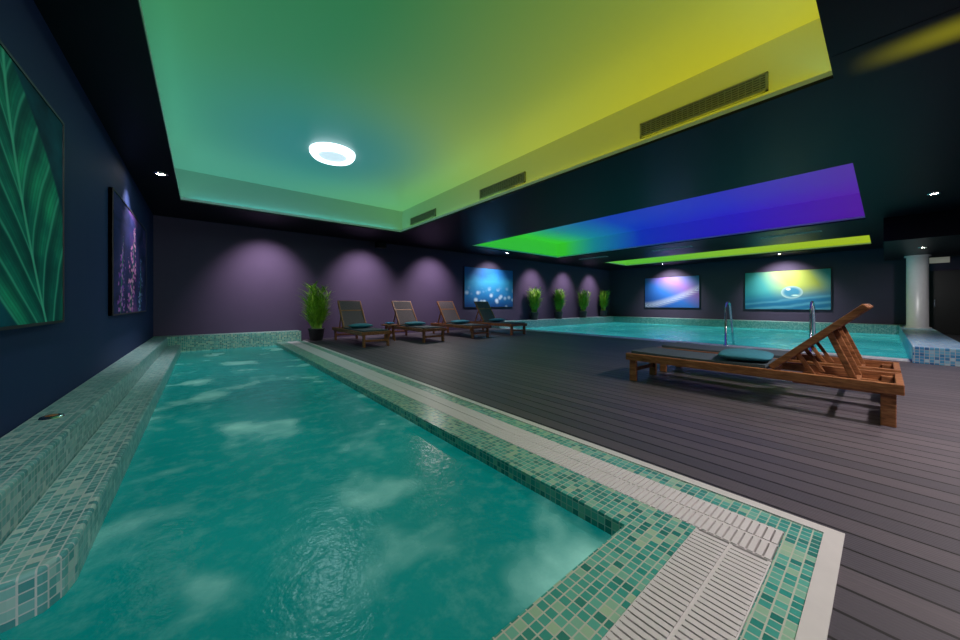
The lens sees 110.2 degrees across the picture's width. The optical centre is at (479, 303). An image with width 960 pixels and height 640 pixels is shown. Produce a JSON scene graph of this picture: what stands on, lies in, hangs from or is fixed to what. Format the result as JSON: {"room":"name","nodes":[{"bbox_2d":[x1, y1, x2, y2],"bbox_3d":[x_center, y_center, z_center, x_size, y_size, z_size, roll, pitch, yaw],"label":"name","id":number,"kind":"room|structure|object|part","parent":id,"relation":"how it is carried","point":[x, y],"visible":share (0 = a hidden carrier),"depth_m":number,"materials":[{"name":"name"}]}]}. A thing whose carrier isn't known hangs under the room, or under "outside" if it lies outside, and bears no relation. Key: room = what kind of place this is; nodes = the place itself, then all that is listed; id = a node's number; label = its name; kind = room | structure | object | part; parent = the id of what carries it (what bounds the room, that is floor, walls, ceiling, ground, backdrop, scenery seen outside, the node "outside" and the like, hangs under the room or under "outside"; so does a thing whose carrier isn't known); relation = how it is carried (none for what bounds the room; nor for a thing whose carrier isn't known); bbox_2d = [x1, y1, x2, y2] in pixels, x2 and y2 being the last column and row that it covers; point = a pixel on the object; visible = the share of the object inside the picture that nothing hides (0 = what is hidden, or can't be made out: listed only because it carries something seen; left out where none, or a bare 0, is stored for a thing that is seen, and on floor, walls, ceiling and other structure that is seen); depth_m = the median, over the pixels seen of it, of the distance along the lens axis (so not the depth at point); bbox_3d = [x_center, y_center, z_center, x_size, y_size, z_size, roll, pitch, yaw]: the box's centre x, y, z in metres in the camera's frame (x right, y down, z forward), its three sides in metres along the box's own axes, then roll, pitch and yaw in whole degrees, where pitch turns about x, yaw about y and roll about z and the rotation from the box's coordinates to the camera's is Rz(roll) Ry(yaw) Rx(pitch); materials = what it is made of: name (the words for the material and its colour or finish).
{"room":"spa","nodes":[
{"label":"spa","id":0,"kind":"room"},
{"bbox_2d":[0,0,152,437],"bbox_3d":[-3.538,-0.450,2.849,0.100,4.900,12.100,0,0,-40],"label":"wall","id":1,"kind":"structure","parent":0,"point":[40,365],"depth_m":2.87,"materials":[{"name":"paint"}]},
{"bbox_2d":[0,40,64,330],"bbox_3d":[-2.397,-0.620,1.586,0.041,1.520,2.500,0,0,-40],"label":"painting","id":2,"kind":"object","parent":1,"relation":"attached to","point":[32,134],"visible":1,"depth_m":2.05,"materials":[{"name":"green paper"}]},
{"bbox_2d":[108,187,145,315],"bbox_3d":[-5.310,-0.620,5.108,0.041,1.520,3.000,0,0,-40],"label":"painting","id":3,"kind":"object","parent":1,"relation":"attached to","point":[126,234],"visible":1,"depth_m":4.55},
{"bbox_2d":[0,330,300,632],"bbox_3d":[-3.122,1.156,4.718,2.917,0.888,9.744,0,0,-40],"label":"ledge","id":4,"kind":"object","parent":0,"point":[60,478],"depth_m":1.76,"materials":[{"name":"green tile"}]},
{"bbox_3d":[-2.758,0.721,2.157,0.110,0.018,0.110,0,0,-40],"label":"spa push button","id":5,"kind":"part","parent":4,"relation":"part of","materials":[{"name":"silver metal"}]},
{"bbox_2d":[153,215,609,338],"bbox_3d":[0.187,-0.450,13.847,19.860,4.900,0.100,0,0,-40],"label":"wall","id":6,"kind":"structure","parent":0,"point":[209,277],"depth_m":9.49,"materials":[{"name":"purple paint"}]},
{"bbox_2d":[464,266,512,307],"bbox_3d":[0.411,-0.670,13.936,2.700,1.620,0.041,0,0,-40],"label":"painting","id":7,"kind":"object","parent":6,"relation":"attached to","point":[494,287],"visible":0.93,"depth_m":13.87,"materials":[{"name":"blue glass"}]},
{"bbox_2d":[33,0,959,270],"bbox_3d":[4.075,-2.344,9.146,19.660,0.693,12.100,0,0,-40],"label":"ceiling","id":8,"kind":"structure","parent":0,"point":[437,103],"depth_m":4.28,"materials":[{"name":"grey paint"}]},
{"bbox_2d":[153,172,167,176],"bbox_3d":[-4.911,-1.994,5.152,0.170,0.011,0.170,0,0,-40],"label":"recessed light","id":9,"kind":"object","parent":8,"relation":"in","point":[155,173],"visible":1,"depth_m":5.14,"materials":[{"name":"metal"}]},
{"bbox_2d":[309,142,354,165],"bbox_3d":[-2.572,-2.598,5.854,0.740,0.105,0.740,0,0,-40],"label":"ceiling lamp","id":10,"kind":"object","parent":8,"relation":"attached to","point":[334,154],"visible":1,"depth_m":5.74,"materials":[{"name":"white plastic"}]},
{"bbox_2d":[410,208,435,224],"bbox_3d":[-1.489,-2.245,8.677,0.028,0.190,1.270,0,0,-40],"label":"ceiling vent","id":11,"kind":"object","parent":8,"relation":"in","point":[429,214],"visible":1,"depth_m":8.62,"materials":[{"name":"metal"}]},
{"bbox_2d":[479,171,525,198],"bbox_3d":[0.398,-2.245,6.397,0.028,0.190,1.250,0,0,-40],"label":"ceiling vent","id":12,"kind":"object","parent":8,"relation":"in","point":[520,178],"visible":1,"depth_m":6.33,"materials":[{"name":"metal"}]},
{"bbox_2d":[652,246,692,250],"bbox_3d":[6.893,-1.992,12.062,0.200,0.014,1.300,0,0,-40],"label":"ceiling vent","id":13,"kind":"object","parent":8,"relation":"in","point":[684,246],"visible":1,"depth_m":12.00,"materials":[{"name":"black metal"}]},
{"bbox_2d":[640,71,767,138],"bbox_3d":[2.492,-2.245,3.865,0.028,0.190,1.280,0,0,-40],"label":"ceiling vent","id":14,"kind":"object","parent":8,"relation":"in","point":[756,85],"visible":1,"depth_m":3.77,"materials":[{"name":"metal"}]},
{"bbox_2d":[760,230,821,238],"bbox_3d":[8.901,-1.992,9.635,0.200,0.014,1.300,0,0,-40],"label":"ceiling vent","id":15,"kind":"object","parent":8,"relation":"in","point":[818,230],"visible":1,"depth_m":9.58,"materials":[{"name":"black metal"}]},
{"bbox_2d":[927,192,941,195],"bbox_3d":[8.223,-1.994,6.062,0.170,0.011,0.170,0,0,-40],"label":"recessed light","id":16,"kind":"object","parent":8,"relation":"in","point":[935,193],"visible":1,"depth_m":6.05,"materials":[{"name":"metal"}]},
{"bbox_2d":[301,328,959,639],"bbox_3d":[4.075,1.060,9.146,19.660,0.120,12.100,0,0,-40],"label":"floor","id":17,"kind":"structure","parent":0,"point":[824,456],"depth_m":2.59,"materials":[{"name":"grey wood"}]},
{"bbox_2d":[297,281,332,340],"bbox_3d":[-4.475,0.177,9.204,1.172,1.645,0.651,0,0,-40],"label":"bamboo","id":18,"kind":"object","parent":17,"relation":"on","point":[316,310],"visible":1,"depth_m":9.15,"materials":[{"name":"green plant"}]},
{"bbox_2d":[332,301,391,347],"bbox_3d":[-3.115,0.454,8.675,0.728,1.093,2.260,0,0,-40],"label":"sun lounger","id":19,"kind":"object","parent":17,"relation":"on","point":[351,312],"visible":0.91,"depth_m":8.95,"materials":[{"name":"brown wood"}]},
{"bbox_2d":[348,323,372,327],"bbox_3d":[-3.070,0.557,8.622,0.560,0.116,0.400,0,0,-37],"label":"cushion","id":20,"kind":"object","parent":19,"relation":"on","point":[359,325],"visible":1,"depth_m":8.47,"materials":[{"name":"teal fabric"}]},
{"bbox_2d":[381,324,397,340],"bbox_3d":[-2.461,0.778,9.125,0.449,0.446,0.449,0,0,-40],"label":"side table","id":21,"kind":"object","parent":17,"relation":"on","point":[385,325],"visible":0.82,"depth_m":9.07,"materials":[{"name":"brown wood"}]},
{"bbox_2d":[387,301,445,342],"bbox_3d":[-1.905,0.454,9.676,0.728,1.093,2.260,0,0,-40],"label":"sun lounger","id":22,"kind":"object","parent":17,"relation":"on","point":[404,311],"visible":0.84,"depth_m":9.90,"materials":[{"name":"brown wood"}]},
{"bbox_2d":[404,321,425,325],"bbox_3d":[-1.860,0.557,9.622,0.560,0.116,0.400,0,0,-34],"label":"cushion","id":23,"kind":"object","parent":22,"relation":"on","point":[412,322],"visible":1,"depth_m":9.47,"materials":[{"name":"teal fabric"}]},
{"bbox_2d":[431,301,490,338],"bbox_3d":[-0.672,0.454,10.696,0.728,1.093,2.260,0,0,-40],"label":"sun lounger","id":24,"kind":"object","parent":17,"relation":"on","point":[447,309],"visible":0.93,"depth_m":10.91,"materials":[{"name":"brown wood"}]},
{"bbox_2d":[451,320,469,322],"bbox_3d":[-0.628,0.557,10.642,0.560,0.116,0.400,0,0,-42],"label":"cushion","id":25,"kind":"object","parent":24,"relation":"on","point":[453,321],"visible":1,"depth_m":10.48,"materials":[{"name":"teal fabric"}]},
{"bbox_2d":[468,301,526,334],"bbox_3d":[0.561,0.454,11.716,0.728,1.093,2.260,0,0,-40],"label":"sun lounger","id":26,"kind":"object","parent":17,"relation":"on","point":[484,309],"visible":0.78,"depth_m":11.91,"materials":[{"name":"brown wood"}]},
{"bbox_2d":[489,318,505,321],"bbox_3d":[0.605,0.557,11.662,0.560,0.116,0.400,0,0,-32],"label":"cushion","id":27,"kind":"object","parent":26,"relation":"on","point":[494,319],"visible":1,"depth_m":11.52,"materials":[{"name":"teal fabric"}]},
{"bbox_2d":[276,340,844,639],"bbox_3d":[-2.758,1.297,4.342,2.999,0.606,9.987,0,0,-40],"label":"spa pool edge","id":28,"kind":"object","parent":17,"relation":"on","point":[794,600],"depth_m":1.41,"materials":[{"name":"green tile"}]},
{"bbox_2d":[0,346,611,639],"bbox_3d":[-3.123,1.290,4.457,2.070,0.420,9.344,0,0,-40],"label":"pool water","id":29,"kind":"object","parent":28,"relation":"in","point":[262,495],"visible":0.8,"depth_m":1.63,"materials":[{"name":"teal liquid"}]},
{"bbox_3d":[-2.874,1.022,4.353,2.814,0.047,9.809,0,0,-40],"label":"overflow grate","id":30,"kind":"part","parent":28,"relation":"part of","materials":[{"name":"white plastic"}]},
{"bbox_2d":[502,328,911,361],"bbox_3d":[4.363,1.296,9.904,0.550,0.608,10.294,0,0,-40],"label":"swimming pool edge","id":31,"kind":"object","parent":17,"relation":"on","point":[660,340],"visible":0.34,"depth_m":8.24,"materials":[{"name":"blue tile"}]},
{"bbox_2d":[519,322,908,358],"bbox_3d":[7.792,1.275,12.741,8.344,0.450,10.294,0,0,-40],"label":"pool water","id":32,"kind":"object","parent":31,"relation":"in","point":[883,345],"visible":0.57,"depth_m":10.82,"materials":[{"name":"teal liquid"}]},
{"bbox_2d":[724,301,734,345],"bbox_3d":[6.172,0.490,8.285,0.733,1.114,0.100,0,0,-40],"label":"pool handrail","id":33,"kind":"object","parent":31,"relation":"on","point":[727,302],"visible":0.98,"depth_m":8.10,"materials":[{"name":"metal"}]},
{"bbox_2d":[809,301,815,351],"bbox_3d":[7.109,0.490,7.153,0.733,1.114,0.100,0,0,-40],"label":"pool handrail","id":34,"kind":"object","parent":31,"relation":"on","point":[812,305],"visible":0.79,"depth_m":6.97,"materials":[{"name":"metal"}]},
{"bbox_2d":[491,316,959,366],"bbox_3d":[7.766,1.110,12.652,9.497,0.780,11.397,0,0,-40],"label":"ledge","id":35,"kind":"object","parent":17,"relation":"on","point":[923,346],"visible":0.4,"depth_m":12.19,"materials":[{"name":"blue tile"}]},
{"bbox_2d":[526,287,542,319],"bbox_3d":[2.590,-0.046,15.271,1.124,1.533,0.742,0,0,-40],"label":"bamboo","id":36,"kind":"object","parent":35,"relation":"on","point":[534,301],"visible":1,"depth_m":15.21,"materials":[{"name":"green plant"}]},
{"bbox_2d":[553,289,566,318],"bbox_3d":[3.965,-0.057,16.437,1.036,1.554,0.699,0,0,-40],"label":"bamboo","id":37,"kind":"object","parent":35,"relation":"on","point":[559,303],"visible":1,"depth_m":16.35,"materials":[{"name":"green plant"}]},
{"bbox_2d":[577,289,591,317],"bbox_3d":[5.498,-0.054,17.727,1.244,1.548,0.667,0,0,-40],"label":"bamboo","id":38,"kind":"object","parent":35,"relation":"on","point":[583,299],"visible":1,"depth_m":17.69,"materials":[{"name":"green plant"}]},
{"bbox_2d":[599,289,609,316],"bbox_3d":[7.151,-0.069,19.033,1.079,1.578,0.760,0,0,-40],"label":"bamboo","id":39,"kind":"object","parent":35,"relation":"on","point":[603,299],"visible":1,"depth_m":18.97,"materials":[{"name":"green plant"}]},
{"bbox_2d":[903,254,931,328],"bbox_3d":[13.109,-0.364,10.040,0.520,2.168,0.520,0,0,-40],"label":"column","id":40,"kind":"structure","parent":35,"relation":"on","point":[917,266],"depth_m":9.91,"materials":[{"name":"white paint"}]},
{"bbox_2d":[626,304,904,427],"bbox_3d":[2.903,0.499,3.739,0.728,1.002,2.260,0,0,-40],"label":"sun lounger","id":41,"kind":"object","parent":17,"relation":"on","point":[888,385],"visible":0.99,"depth_m":3.23,"materials":[{"name":"brown wood"}]},
{"bbox_2d":[718,348,773,360],"bbox_3d":[2.935,0.558,3.700,0.460,0.110,0.600,0,0,44],"label":"cushion","id":42,"kind":"object","parent":41,"relation":"on","point":[743,354],"visible":1,"depth_m":3.54,"materials":[{"name":"teal fabric"}]},
{"bbox_2d":[659,304,900,372],"bbox_3d":[3.620,0.499,4.331,0.728,1.002,2.260,0,0,-40],"label":"sun lounger","id":43,"kind":"object","parent":17,"relation":"on","point":[876,365],"visible":0.34,"depth_m":3.90,"materials":[{"name":"brown wood"}]},
{"bbox_2d":[610,248,959,324],"bbox_3d":[11.688,-0.450,15.444,0.100,4.900,12.100,0,0,-40],"label":"wall","id":44,"kind":"structure","parent":0,"point":[859,277],"depth_m":14.05,"materials":[{"name":"paint"}]},
{"bbox_2d":[645,275,699,307],"bbox_3d":[9.931,-0.610,17.450,0.041,1.620,2.650,0,0,-40],"label":"painting","id":45,"kind":"object","parent":44,"relation":"attached to","point":[676,291],"visible":1,"depth_m":17.33},
{"bbox_2d":[745,268,831,309],"bbox_3d":[12.765,-0.580,14.025,0.041,1.640,2.700,0,0,-40],"label":"painting","id":46,"kind":"object","parent":44,"relation":"attached to","point":[787,289],"visible":1,"depth_m":13.90},
{"bbox_2d":[929,257,949,262],"bbox_3d":[15.206,-1.480,11.087,0.027,0.240,0.400,0,0,-40],"label":"wall sign","id":47,"kind":"object","parent":44,"relation":"attached to","point":[936,259],"visible":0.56,"depth_m":11.08,"materials":[{"name":"white plastic"}]},
{"bbox_2d":[929,270,959,334],"bbox_3d":[15.250,-0.050,10.994,0.077,2.100,0.600,0,0,-40],"label":"door","id":48,"kind":"structure","parent":44,"relation":"in","point":[944,286],"depth_m":10.98,"materials":[{"name":"black plastic"}]},
{"bbox_2d":[884,208,959,260],"bbox_3d":[11.983,-1.724,8.890,5.400,0.549,1.617,0,0,-40],"label":"ceiling","id":49,"kind":"structure","parent":0,"point":[939,231],"depth_m":7.60,"materials":[{"name":"black paint"}]}
]}

